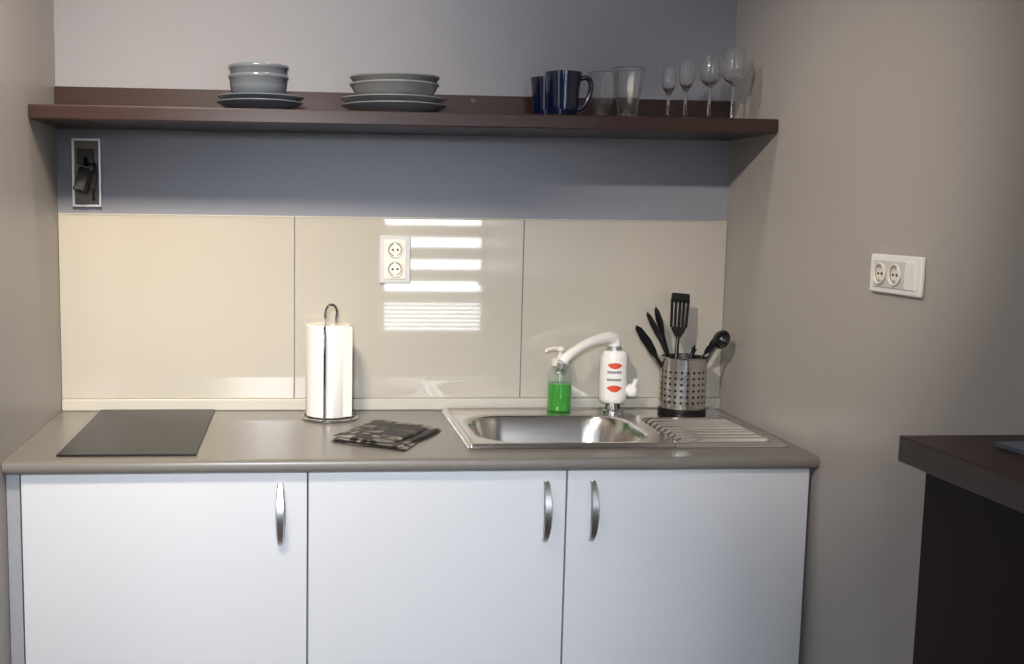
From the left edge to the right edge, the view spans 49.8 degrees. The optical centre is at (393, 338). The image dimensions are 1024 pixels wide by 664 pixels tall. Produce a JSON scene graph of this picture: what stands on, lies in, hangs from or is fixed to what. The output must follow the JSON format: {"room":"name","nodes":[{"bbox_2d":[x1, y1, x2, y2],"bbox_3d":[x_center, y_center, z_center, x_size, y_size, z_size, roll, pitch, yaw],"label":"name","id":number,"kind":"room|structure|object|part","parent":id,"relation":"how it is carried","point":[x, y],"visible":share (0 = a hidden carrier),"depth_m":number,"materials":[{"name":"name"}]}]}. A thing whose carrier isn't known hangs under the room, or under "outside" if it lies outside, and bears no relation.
{"room":"kitchen","nodes":[
{"label":"kitchen","id":0,"kind":"room"},
{"bbox_2d":[0,0,61,663],"bbox_3d":[-0.887,-0.176,2.381,0.120,2.600,1.100,0,7,-5],"label":"wall","id":1,"kind":"structure","parent":0,"point":[30,323],"depth_m":2.48,"materials":[{"name":"paint"}]},
{"bbox_2d":[53,0,736,397],"bbox_3d":[0.015,-0.232,2.958,1.778,2.600,0.100,0,7,-5],"label":"wall","id":2,"kind":"structure","parent":0,"point":[474,47],"depth_m":2.86,"materials":[{"name":"paint"}]},
{"bbox_2d":[71,138,101,206],"bbox_3d":[-0.785,-0.422,2.777,0.073,0.174,0.075,0,7,-5],"label":"wall lamp","id":3,"kind":"object","parent":2,"relation":"attached to","point":[86,152],"visible":1,"depth_m":2.80,"materials":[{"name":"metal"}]},
{"bbox_3d":[-0.780,-0.440,2.774,0.014,0.040,0.033,0,7,-10],"label":"arm","id":4,"kind":"part","parent":3,"relation":"part of","materials":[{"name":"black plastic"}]},
{"bbox_2d":[58,214,293,398],"bbox_3d":[-0.565,-0.080,2.871,0.606,0.480,0.008,0,7,-5],"label":"backsplash panel","id":5,"kind":"object","parent":2,"relation":"attached to","point":[151,306],"visible":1,"depth_m":2.87,"materials":[{"name":"beige glass"}]},
{"bbox_2d":[62,397,719,410],"bbox_3d":[0.015,0.176,2.947,1.776,0.031,0.016,0,7,-5],"label":"trim","id":6,"kind":"structure","parent":2,"relation":"attached to","point":[714,402],"depth_m":2.93,"materials":[{"name":"beige plastic"}]},
{"bbox_2d":[58,213,726,221],"bbox_3d":[0.021,-0.319,2.894,1.776,0.003,0.006,0,7,-5],"label":"trim","id":7,"kind":"structure","parent":2,"relation":"attached to","point":[58,213],"depth_m":2.89,"materials":[{"name":"beige plastic"}]},
{"bbox_2d":[28,86,777,140],"bbox_3d":[0.037,-0.569,2.718,1.775,0.104,0.298,0,7,-5],"label":"wall shelf","id":8,"kind":"object","parent":2,"relation":"attached to","point":[74,107],"visible":0.94,"depth_m":2.65,"materials":[{"name":"brown wood"}]},
{"bbox_2d":[216,98,302,108],"bbox_3d":[-0.323,-0.558,2.638,0.208,0.022,0.208,0,7,-5],"label":"plate","id":9,"kind":"object","parent":8,"relation":"on","point":[261,103],"visible":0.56,"depth_m":2.56,"materials":[{"name":"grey ceramic"}]},
{"bbox_2d":[217,92,303,101],"bbox_3d":[-0.320,-0.570,2.636,0.208,0.022,0.208,0,7,-5],"label":"plate","id":10,"kind":"object","parent":9,"relation":"on","point":[247,94],"visible":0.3,"depth_m":2.55,"materials":[{"name":"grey ceramic"}]},
{"bbox_2d":[228,72,288,93],"bbox_3d":[-0.325,-0.599,2.633,0.145,0.065,0.145,0,7,-5],"label":"bowl","id":11,"kind":"object","parent":10,"relation":"on","point":[240,82],"visible":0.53,"depth_m":2.57,"materials":[{"name":"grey ceramic"}]},
{"bbox_2d":[228,62,288,75],"bbox_3d":[-0.324,-0.621,2.630,0.145,0.065,0.145,0,7,-5],"label":"bowl","id":12,"kind":"object","parent":11,"relation":"on","point":[244,66],"visible":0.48,"depth_m":2.57,"materials":[{"name":"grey ceramic"}]},
{"bbox_2d":[341,100,446,111],"bbox_3d":[0.000,-0.562,2.700,0.262,0.024,0.262,0,7,-5],"label":"dinner plate","id":13,"kind":"object","parent":8,"relation":"on","point":[380,105],"visible":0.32,"depth_m":2.60,"materials":[{"name":"grey ceramic"}]},
{"bbox_2d":[339,94,445,103],"bbox_3d":[-0.003,-0.578,2.699,0.262,0.024,0.262,0,7,-5],"label":"dinner plate","id":14,"kind":"object","parent":13,"relation":"on","point":[361,97],"visible":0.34,"depth_m":2.59,"materials":[{"name":"grey ceramic"}]},
{"bbox_2d":[349,79,438,95],"bbox_3d":[0.002,-0.599,2.696,0.222,0.053,0.222,0,7,-5],"label":"soup bowl","id":15,"kind":"object","parent":14,"relation":"on","point":[375,86],"visible":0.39,"depth_m":2.61,"materials":[{"name":"grey ceramic"}]},
{"bbox_2d":[350,72,439,82],"bbox_3d":[0.003,-0.616,2.694,0.222,0.053,0.222,0,7,-5],"label":"soup bowl","id":16,"kind":"object","parent":15,"relation":"on","point":[371,75],"visible":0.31,"depth_m":2.60,"materials":[{"name":"grey ceramic"}]},
{"bbox_2d":[531,76,546,113],"bbox_3d":[0.395,-0.614,2.818,0.092,0.110,0.107,-1,7,-11],"label":"mug","id":17,"kind":"object","parent":8,"relation":"on","point":[538,84],"visible":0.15,"depth_m":2.78,"materials":[{"name":"blue ceramic"}]},
{"bbox_2d":[545,70,593,114],"bbox_3d":[0.424,-0.600,2.701,0.108,0.110,0.091,-3,8,-32],"label":"mug","id":18,"kind":"object","parent":8,"relation":"on","point":[562,86],"visible":0.82,"depth_m":2.67,"materials":[{"name":"blue ceramic"}]},
{"bbox_3d":[0.472,-0.603,2.693,0.039,0.088,0.012,1,7,3],"label":"handle","id":19,"kind":"part","parent":18,"relation":"part of","materials":[{"name":"blue ceramic"}]},
{"bbox_2d":[588,71,614,115],"bbox_3d":[0.535,-0.617,2.801,0.080,0.124,0.078,0,7,-5],"label":"drinking glass","id":20,"kind":"object","parent":8,"relation":"on","point":[603,96],"visible":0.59,"depth_m":2.77,"materials":[{"name":"clear glass"}]},
{"bbox_2d":[613,66,644,115],"bbox_3d":[0.581,-0.606,2.710,0.080,0.124,0.078,0,7,-5],"label":"drinking glass","id":21,"kind":"object","parent":8,"relation":"on","point":[628,81],"visible":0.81,"depth_m":2.69,"materials":[{"name":"clear glass"}]},
{"bbox_2d":[662,67,676,116],"bbox_3d":[0.690,-0.612,2.744,0.048,0.130,0.048,0,7,-5],"label":"glass","id":22,"kind":"object","parent":8,"relation":"on","point":[669,75],"visible":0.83,"depth_m":2.73,"materials":[{"name":"clear glass"}]},
{"bbox_2d":[678,59,694,116],"bbox_3d":[0.729,-0.618,2.727,0.052,0.148,0.052,0,7,-5],"label":"glass","id":23,"kind":"object","parent":8,"relation":"on","point":[686,75],"visible":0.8,"depth_m":2.71,"materials":[{"name":"clear glass"}]},
{"bbox_2d":[678,59,694,90],"bbox_3d":[0.729,-0.655,2.722,0.039,0.074,0.039,0,7,-5],"label":"glass bowl","id":24,"kind":"object","parent":23,"relation":"on","point":[686,75],"depth_m":2.71,"materials":[{"name":"clear glass"}]},
{"bbox_2d":[699,54,722,117],"bbox_3d":[0.791,-0.626,2.736,0.060,0.163,0.060,0,7,-5],"label":"wine glass","id":25,"kind":"object","parent":8,"relation":"on","point":[710,66],"visible":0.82,"depth_m":2.71,"materials":[{"name":"clear glass"}]},
{"bbox_2d":[699,54,722,86],"bbox_3d":[0.792,-0.668,2.731,0.058,0.078,0.058,0,7,-5],"label":"glass bowl","id":26,"kind":"object","parent":25,"relation":"on","point":[710,66],"depth_m":2.71,"materials":[{"name":"clear glass"}]},
{"bbox_2d":[722,48,747,117],"bbox_3d":[0.854,-0.635,2.751,0.067,0.180,0.067,0,7,-5],"label":"wine glass","id":27,"kind":"object","parent":8,"relation":"on","point":[734,60],"visible":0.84,"depth_m":2.72,"materials":[{"name":"clear glass"}]},
{"bbox_2d":[722,48,747,84],"bbox_3d":[0.855,-0.681,2.745,0.067,0.088,0.067,0,7,-5],"label":"glass bowl","id":28,"kind":"object","parent":27,"relation":"on","point":[734,60],"depth_m":2.72,"materials":[{"name":"clear glass"}]},
{"bbox_2d":[295,217,523,397],"bbox_3d":[0.042,-0.078,2.924,0.609,0.480,0.008,0,7,-5],"label":"backsplash panel","id":29,"kind":"object","parent":2,"relation":"attached to","point":[453,330],"visible":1,"depth_m":2.92,"materials":[{"name":"beige glass"}]},
{"bbox_2d":[379,235,410,282],"bbox_3d":[0.004,-0.209,2.893,0.083,0.127,0.015,0,7,-5],"label":"power outlet","id":30,"kind":"object","parent":29,"relation":"attached to","point":[394,250],"visible":1,"depth_m":2.89,"materials":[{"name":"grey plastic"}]},
{"bbox_2d":[387,261,402,276],"bbox_3d":[0.004,-0.183,2.890,0.043,0.043,0.004,0,7,-5],"label":"socket","id":31,"kind":"object","parent":30,"relation":"attached to","point":[394,268],"depth_m":2.89,"materials":[{"name":"white plastic"}]},
{"bbox_2d":[387,242,402,257],"bbox_3d":[0.005,-0.234,2.885,0.043,0.043,0.004,0,7,-5],"label":"socket","id":32,"kind":"object","parent":30,"relation":"attached to","point":[394,249],"depth_m":2.89,"materials":[{"name":"white plastic"}]},
{"bbox_2d":[520,220,726,397],"bbox_3d":[0.625,-0.077,2.974,0.558,0.480,0.008,0,7,-5],"label":"backsplash panel","id":33,"kind":"object","parent":2,"relation":"attached to","point":[582,280],"visible":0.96,"depth_m":2.96,"materials":[{"name":"beige glass"}]},
{"bbox_2d":[662,67,676,93],"bbox_3d":[0.691,-0.644,2.740,0.037,0.064,0.037,0,7,-5],"label":"glass bowl","id":34,"kind":"object","parent":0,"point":[669,75],"depth_m":2.73,"materials":[{"name":"clear glass"}]},
{"bbox_2d":[661,370,703,404],"bbox_3d":[0.771,0.133,2.917,0.110,0.119,0.110,0,7,-5],"label":"perforated panel","id":35,"kind":"object","parent":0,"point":[678,387],"depth_m":2.86,"materials":[{"name":"silver metal"}]},
{"bbox_2d":[718,0,1023,663],"bbox_3d":[1.115,-0.005,1.134,0.100,2.600,3.950,0,7,-5],"label":"wall","id":36,"kind":"structure","parent":0,"point":[901,122],"depth_m":2.22,"materials":[{"name":"paint"}]},
{"bbox_2d":[870,253,925,297],"bbox_3d":[0.971,-0.123,2.119,0.017,0.076,0.182,0,7,-5],"label":"power outlet","id":37,"kind":"object","parent":36,"relation":"attached to","point":[890,274],"visible":1,"depth_m":2.10,"materials":[{"name":"white plastic"}]},
{"bbox_2d":[873,263,885,283],"bbox_3d":[0.961,-0.129,2.164,0.004,0.043,0.043,0,7,-5],"label":"socket","id":38,"kind":"object","parent":37,"relation":"attached to","point":[879,269],"depth_m":2.16,"materials":[{"name":"white plastic"}]},
{"bbox_2d":[887,264,900,285],"bbox_3d":[0.965,-0.122,2.110,0.004,0.043,0.043,0,7,-5],"label":"socket","id":39,"kind":"object","parent":37,"relation":"attached to","point":[893,270],"depth_m":2.11,"materials":[{"name":"white plastic"}]},
{"bbox_3d":[-1.128,1.336,1.048,4.578,0.100,4.050,0,7,-5],"label":"floor","id":40,"kind":"structure","parent":0,"visible":0},
{"bbox_2d":[21,472,306,663],"bbox_3d":[-0.517,0.678,2.651,0.608,0.850,0.604,0,7,-5],"label":"base cabinet","id":41,"kind":"object","parent":40,"relation":"on","point":[148,568],"visible":0.93,"depth_m":2.36,"materials":[{"name":"white laminate"}]},
{"bbox_2d":[6,475,25,663],"bbox_3d":[-0.814,0.706,2.376,0.028,0.849,0.016,0,7,-5],"label":"trim","id":42,"kind":"structure","parent":41,"relation":"attached to","point":[13,482],"depth_m":2.34,"materials":[{"name":"white laminate"}]},
{"bbox_3d":[-0.244,0.381,2.352,0.020,0.141,0.036,0,7,-5],"label":"handle","id":43,"kind":"part","parent":41,"relation":"part of","materials":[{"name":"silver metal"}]},
{"bbox_2d":[307,468,809,663],"bbox_3d":[0.349,0.680,2.726,1.128,0.850,0.604,0,7,-5],"label":"base cabinet","id":44,"kind":"object","parent":40,"relation":"on","point":[648,566],"visible":0.93,"depth_m":2.44,"materials":[{"name":"white laminate"}]},
{"bbox_2d":[2,409,818,474],"bbox_3d":[0.040,0.241,2.661,1.776,0.029,0.602,0,7,-5],"label":"countertop","id":45,"kind":"structure","parent":44,"relation":"on","point":[234,441],"depth_m":2.42,"materials":[{"name":"beige laminate"}]},
{"bbox_2d":[56,409,214,456],"bbox_3d":[-0.597,0.221,2.617,0.296,0.005,0.536,0,7,-5],"label":"cooktop","id":46,"kind":"object","parent":45,"relation":"in","point":[120,432],"visible":1,"depth_m":2.56,"materials":[{"name":"glass"}]},
{"bbox_2d":[302,303,358,422],"bbox_3d":[-0.161,0.058,2.798,0.147,0.296,0.150,0,7,-5],"label":"paper towel holder","id":47,"kind":"object","parent":45,"relation":"on","point":[354,416],"visible":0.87,"depth_m":2.75,"materials":[{"name":"silver metal"}]},
{"bbox_3d":[-0.173,0.079,2.757,0.006,0.257,0.066,0,7,-2],"label":"arm","id":48,"kind":"part","parent":47,"relation":"part of","materials":[{"name":"silver metal"}]},
{"bbox_2d":[306,322,352,418],"bbox_3d":[-0.166,0.080,2.806,0.118,0.234,0.118,0,7,-5],"label":"roll","id":49,"kind":"object","parent":47,"relation":"on","point":[338,395],"visible":0.96,"depth_m":2.76,"materials":[{"name":"paper"}]},
{"bbox_2d":[332,419,440,450],"bbox_3d":[-0.009,0.225,2.600,0.198,0.014,0.284,4,7,24],"label":"kitchen towel","id":50,"kind":"object","parent":45,"relation":"on","point":[401,436],"visible":1,"depth_m":2.56,"materials":[{"name":"fabric"}]},
{"bbox_2d":[557,332,637,413],"bbox_3d":[0.519,0.092,2.865,0.263,0.216,0.086,-3,7,-27],"label":"water tap","id":51,"kind":"object","parent":45,"relation":"on","point":[614,388],"visible":1,"depth_m":2.88,"materials":[{"name":"white plastic"}]},
{"bbox_3d":[0.509,0.027,2.841,0.224,0.081,0.036,-4,8,-36],"label":"spout","id":52,"kind":"part","parent":51,"relation":"part of","materials":[{"name":"white plastic"}]},
{"bbox_2d":[607,371,620,380],"bbox_3d":[0.580,0.099,2.872,0.035,0.026,0.004,2,7,7],"label":"print","id":53,"kind":"object","parent":51,"relation":"on","point":[611,375],"depth_m":2.87},
{"bbox_3d":[0.623,0.138,2.902,0.041,0.037,0.037,0,7,-5],"label":"valve knob","id":54,"kind":"part","parent":51,"relation":"part of","materials":[{"name":"white plastic"}]},
{"bbox_3d":[0.635,0.123,2.894,0.016,0.036,0.027,-5,9,-41],"label":"lever","id":55,"kind":"part","parent":51,"relation":"part of","materials":[{"name":"white plastic"}]},
{"bbox_2d":[442,407,788,448],"bbox_3d":[0.521,0.284,2.743,0.752,0.152,0.477,0,7,-5],"label":"sink","id":56,"kind":"object","parent":45,"relation":"in","point":[485,427],"visible":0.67,"depth_m":2.81,"materials":[{"name":"metal"}]},
{"bbox_2d":[544,346,571,411],"bbox_3d":[0.440,0.106,2.923,0.072,0.174,0.064,2,7,15],"label":"soap dispenser","id":57,"kind":"object","parent":56,"relation":"on","point":[559,392],"visible":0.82,"depth_m":2.90,"materials":[{"name":"green plastic"}]},
{"bbox_2d":[442,407,675,448],"bbox_3d":[0.387,0.286,2.731,0.482,0.148,0.477,0,7,-5],"label":"basin","id":58,"kind":"object","parent":56,"relation":"in","point":[485,427],"depth_m":2.84,"materials":[{"name":"metal"}]},
{"bbox_2d":[657,345,707,416],"bbox_3d":[0.771,0.109,2.914,0.127,0.179,0.127,0,7,-5],"label":"utensil holder","id":59,"kind":"object","parent":56,"relation":"on","point":[682,382],"depth_m":2.87,"materials":[{"name":"metal"}]},
{"bbox_2d":[635,325,662,370],"bbox_3d":[0.715,0.076,2.903,0.173,0.229,0.011,-2,7,-19],"label":"spoon","id":60,"kind":"object","parent":59,"relation":"in","point":[645,339],"visible":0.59,"depth_m":2.88,"materials":[{"name":"black plastic"}]},
{"bbox_3d":[0.742,0.116,2.918,0.015,0.173,0.009,-33,17,7],"label":"handle","id":61,"kind":"part","parent":60,"relation":"part of","materials":[{"name":"black plastic"}]},
{"bbox_2d":[646,312,670,357],"bbox_3d":[0.734,0.060,2.895,0.140,0.262,0.011,0,7,-3],"label":"knife","id":62,"kind":"object","parent":59,"relation":"in","point":[652,323],"visible":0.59,"depth_m":2.88,"materials":[{"name":"black plastic"}]},
{"bbox_3d":[0.751,0.096,2.900,0.015,0.205,0.009,-22,8,30],"label":"handle","id":63,"kind":"part","parent":62,"relation":"part of","materials":[{"name":"black plastic"}]},
{"bbox_2d":[654,307,669,354],"bbox_3d":[0.736,0.050,2.924,0.094,0.273,0.013,-1,7,-14],"label":"knife","id":64,"kind":"object","parent":59,"relation":"in","point":[658,317],"visible":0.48,"depth_m":2.91,"materials":[{"name":"black plastic"}]},
{"bbox_3d":[0.746,0.087,2.932,0.015,0.203,0.009,-12,12,22],"label":"handle","id":65,"kind":"part","parent":64,"relation":"part of","materials":[{"name":"black plastic"}]},
{"bbox_2d":[670,293,689,357],"bbox_3d":[0.759,0.034,2.895,0.055,0.308,0.046,0,7,-5],"label":"slotted spatula","id":66,"kind":"object","parent":59,"relation":"in","point":[680,298],"visible":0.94,"depth_m":2.90,"materials":[{"name":"black plastic"}]},
{"bbox_3d":[0.746,0.092,2.895,0.015,0.193,0.009,4,-1,-5],"label":"handle","id":67,"kind":"part","parent":66,"relation":"part of","materials":[{"name":"black plastic"}]},
{"bbox_3d":[0.783,0.101,2.942,0.061,0.169,0.009,0,7,-3],"label":"whisk handle","id":68,"kind":"part","parent":59,"relation":"part of","materials":[{"name":"black plastic"}]},
{"bbox_2d":[700,340,713,358],"bbox_3d":[0.799,0.090,2.926,0.141,0.196,0.031,-1,7,-12],"label":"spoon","id":69,"kind":"object","parent":59,"relation":"in","point":[710,346],"visible":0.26,"depth_m":2.91,"materials":[{"name":"black plastic"}]},
{"bbox_2d":[707,330,729,362],"bbox_3d":[0.812,0.085,2.892,0.141,0.216,0.033,2,7,9],"label":"ladle","id":70,"kind":"object","parent":59,"relation":"in","point":[721,339],"visible":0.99,"depth_m":2.87,"materials":[{"name":"black plastic"}]},
{"bbox_3d":[0.797,0.104,2.890,0.009,0.198,0.015,24,11,-46],"label":"handle","id":71,"kind":"part","parent":70,"relation":"part of","materials":[{"name":"black plastic"}]},
{"bbox_3d":[0.094,0.659,2.441,0.567,0.742,0.018,0,7,-5],"label":"door","id":72,"kind":"part","parent":44,"relation":"part of","materials":[{"name":"white laminate"}]},
{"bbox_3d":[0.337,0.383,2.403,0.020,0.141,0.036,0,7,-5],"label":"handle","id":73,"kind":"part","parent":44,"relation":"part of","materials":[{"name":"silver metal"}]},
{"bbox_3d":[0.442,0.383,2.412,0.020,0.141,0.036,0,7,-5],"label":"handle","id":74,"kind":"part","parent":44,"relation":"part of","materials":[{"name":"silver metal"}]},
{"bbox_3d":[0.656,0.660,2.490,0.554,0.742,0.018,0,7,-5],"label":"door","id":75,"kind":"part","parent":44,"relation":"part of","materials":[{"name":"white laminate"}]},
{"bbox_2d":[898,435,1023,663],"bbox_3d":[0.909,0.740,1.194,0.294,1.100,0.930,0,7,-5],"label":"bar table","id":76,"kind":"object","parent":40,"relation":"on","point":[970,608],"visible":1,"depth_m":1.46,"materials":[{"name":"brown wood"}]},
{"bbox_2d":[994,441,1023,454],"bbox_3d":[0.933,0.158,1.416,0.174,0.006,0.220,-1,7,-11],"label":"magazine","id":77,"kind":"object","parent":76,"relation":"on","point":[1013,446],"visible":1,"depth_m":1.49,"materials":[{"name":"grey paper"}]}
]}

